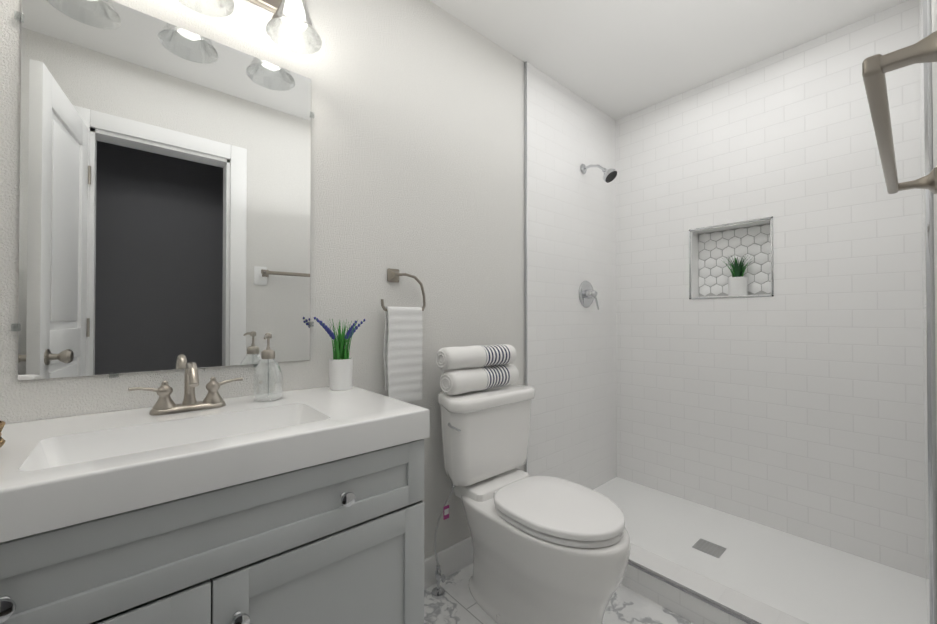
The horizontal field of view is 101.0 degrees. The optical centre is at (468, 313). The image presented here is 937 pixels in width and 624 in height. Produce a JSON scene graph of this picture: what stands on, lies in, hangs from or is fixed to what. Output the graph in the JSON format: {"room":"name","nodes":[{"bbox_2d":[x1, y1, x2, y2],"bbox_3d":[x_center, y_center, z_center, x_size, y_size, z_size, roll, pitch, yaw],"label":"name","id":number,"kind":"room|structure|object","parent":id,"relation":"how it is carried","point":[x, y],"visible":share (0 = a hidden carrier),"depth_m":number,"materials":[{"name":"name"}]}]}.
{"room":"bathroom","nodes":[
{"label":"bathroom","id":0,"kind":"room"},
{"bbox_2d":[0,0,524,558],"bbox_3d":[-0.140,-0.097,1.701,3.194,2.440,0.100,0,-1,-41],"label":"wall","id":1,"kind":"structure","parent":0,"point":[418,138],"depth_m":1.48,"materials":[{"name":"paint"}]},
{"bbox_2d":[11,0,313,380],"bbox_3d":[-0.770,-0.314,1.083,0.662,0.952,0.010,0,-1,-41],"label":"mirror","id":2,"kind":"object","parent":1,"relation":"attached to","point":[165,200],"visible":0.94,"depth_m":1.02,"materials":[{"name":"silver metal"}]},
{"bbox_2d":[177,0,321,54],"bbox_3d":[-0.706,-0.940,1.012,0.611,0.246,0.209,0,-1,-41],"label":"sconce","id":3,"kind":"object","parent":1,"relation":"attached to","point":[295,12],"visible":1,"depth_m":1.12,"materials":[{"name":"glass"}]},
{"bbox_2d":[381,268,425,401],"bbox_3d":[-0.255,0.081,1.495,0.198,0.511,0.056,0,-1,-41],"label":"towel ring","id":4,"kind":"object","parent":1,"relation":"attached to","point":[402,347],"visible":0.94,"depth_m":1.47,"materials":[{"name":"white fabric"}]},
{"bbox_2d":[424,537,472,589],"bbox_3d":[-0.065,1.066,1.679,0.953,0.115,0.014,0,-1,-41],"label":"baseboard","id":5,"kind":"structure","parent":1,"relation":"attached to","point":[456,557],"depth_m":1.64,"materials":[{"name":"white"}]},
{"bbox_2d":[527,62,616,489],"bbox_3d":[0.645,-0.091,2.307,0.915,2.440,0.012,0,-1,-41],"label":"wall tile","id":6,"kind":"structure","parent":1,"relation":"attached to","point":[571,339],"depth_m":2.25,"materials":[{"name":"white tile"}]},
{"bbox_2d":[579,281,598,309],"bbox_3d":[0.744,-0.114,2.335,0.164,0.178,0.074,0,-1,-41],"label":"shower valve","id":7,"kind":"object","parent":6,"relation":"attached to","point":[587,294],"visible":1,"depth_m":2.33,"materials":[{"name":"silver metal"}]},
{"bbox_2d":[580,164,616,182],"bbox_3d":[0.766,-0.835,2.270,0.082,0.153,0.214,0,-1,-41],"label":"shower head","id":8,"kind":"object","parent":6,"relation":"attached to","point":[609,175],"visible":1,"depth_m":2.23},
{"bbox_2d":[524,0,936,623],"bbox_3d":[0.738,-0.154,1.496,0.007,2.330,1.360,0,-1,-41],"label":"shower door frame","id":9,"kind":"structure","parent":1,"relation":"attached to","point":[930,318],"depth_m":0.98,"materials":[{"name":"silver metal"}]},
{"bbox_2d":[424,563,693,623],"bbox_3d":[-0.027,1.140,0.822,2.029,0.050,1.360,0,-1,-41],"label":"floor","id":10,"kind":"structure","parent":0,"point":[455,603],"depth_m":1.47,"materials":[{"name":"stone"}]},
{"bbox_2d":[0,386,429,623],"bbox_3d":[-0.612,0.680,0.873,0.938,0.870,0.518,0,-1,-41],"label":"bathroom vanity","id":11,"kind":"object","parent":10,"relation":"on","point":[303,506],"visible":1,"depth_m":0.76,"materials":[{"name":"grey wood"}]},
{"bbox_2d":[0,420,5,447],"bbox_3d":[-0.872,0.202,0.601,0.196,0.080,0.196,0,-1,-41],"label":"basket","id":12,"kind":"object","parent":11,"relation":"on","point":[2,440],"visible":1,"depth_m":0.66,"materials":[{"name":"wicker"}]},
{"bbox_2d":[128,362,242,414],"bbox_3d":[-0.693,0.183,0.967,0.239,0.126,0.140,0,-1,-41],"label":"faucet","id":13,"kind":"object","parent":11,"relation":"on","point":[165,404],"visible":1,"depth_m":0.97,"materials":[{"name":"silver metal"}]},
{"bbox_2d":[252,333,282,401],"bbox_3d":[-0.579,0.151,1.119,0.080,0.192,0.082,0,-1,-41],"label":"soap dispenser","id":14,"kind":"object","parent":11,"relation":"on","point":[268,353],"visible":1,"depth_m":1.11,"materials":[{"name":"clear glass"}]},
{"bbox_2d":[314,317,364,390],"bbox_3d":[-0.422,0.129,1.281,0.165,0.239,0.120,0,-1,-41],"label":"planter","id":15,"kind":"object","parent":11,"relation":"on","point":[340,370],"visible":1,"depth_m":1.26,"materials":[{"name":"white"}]},
{"bbox_2d":[432,484,455,595],"bbox_3d":[-0.103,0.892,1.543,0.057,0.458,0.104,0,-1,-41],"label":"water supply line","id":16,"kind":"object","parent":10,"relation":"attached to","point":[439,591],"visible":1,"depth_m":1.55,"materials":[{"name":"silver metal"}]},
{"bbox_2d":[438,384,630,623],"bbox_3d":[0.234,0.721,1.434,0.468,0.800,0.729,0,-1,-41],"label":"toilet","id":17,"kind":"object","parent":10,"relation":"on","point":[550,550],"visible":1,"depth_m":1.34,"materials":[{"name":"white ceramic"}]},
{"bbox_2d":[621,543,808,623],"bbox_3d":[0.788,1.065,1.528,0.134,0.112,1.360,0,-1,-41],"label":"curb","id":18,"kind":"object","parent":10,"relation":"on","point":[689,595],"visible":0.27,"depth_m":1.43,"materials":[{"name":"tile"}]},
{"bbox_2d":[429,0,908,119],"bbox_3d":[0.345,-1.347,1.153,3.194,0.050,1.580,0,-1,-41],"label":"ceiling","id":19,"kind":"structure","parent":0,"point":[616,59],"depth_m":1.83,"materials":[{"name":"white paint"}]},
{"bbox_2d":[616,0,925,577],"bbox_3d":[1.499,-0.093,2.141,0.160,2.440,1.580,0,-1,-41],"label":"wall","id":20,"kind":"structure","parent":0,"point":[794,405],"depth_m":1.91,"materials":[{"name":"tile"}]},
{"bbox_2d":[689,216,773,298],"bbox_3d":[1.461,-0.290,2.147,0.114,0.408,0.394,0,-1,-41],"label":"shower niche","id":21,"kind":"structure","parent":20,"relation":"attached to","point":[696,265],"depth_m":2.19,"materials":[{"name":"white tile"}]},
{"bbox_2d":[721,254,751,295],"bbox_3d":[1.488,-0.211,2.133,0.130,0.222,0.154,0,-1,-41],"label":"potted plant","id":22,"kind":"object","parent":21,"relation":"on","point":[737,283],"visible":0.94,"depth_m":2.10,"materials":[{"name":"white"}]},
{"bbox_2d":[931,0,936,458],"bbox_3d":[0.823,-0.107,0.590,3.194,2.440,0.120,0,-1,-41],"label":"wall","id":23,"kind":"structure","parent":0,"point":[934,64],"depth_m":0.91,"materials":[{"name":"paint"}]},
{"bbox_2d":[862,31,936,193],"bbox_3d":[0.698,-0.272,0.610,0.656,0.046,0.068,0,-1,-41],"label":"door handle","id":24,"kind":"object","parent":23,"relation":"attached to","point":[876,68],"visible":1,"depth_m":0.47,"materials":[{"name":"silver metal"}]},
{"bbox_2d":[919,0,929,623],"bbox_3d":[1.527,-0.101,1.288,0.915,2.440,0.012,0,-1,-41],"label":"wall tile","id":25,"kind":"structure","parent":23,"relation":"attached to","point":[924,315],"depth_m":1.29,"materials":[{"name":"white tile"}]},
{"label":"outside","id":26,"kind":"structure","parent":0,"visible":0},
{"bbox_2d":[593,477,926,623],"bbox_3d":[1.135,1.128,1.828,0.785,0.093,1.360,0,-1,-41],"label":"pan","id":27,"kind":"object","parent":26,"point":[807,581],"visible":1,"depth_m":1.68,"materials":[{"name":"white"}]}
]}

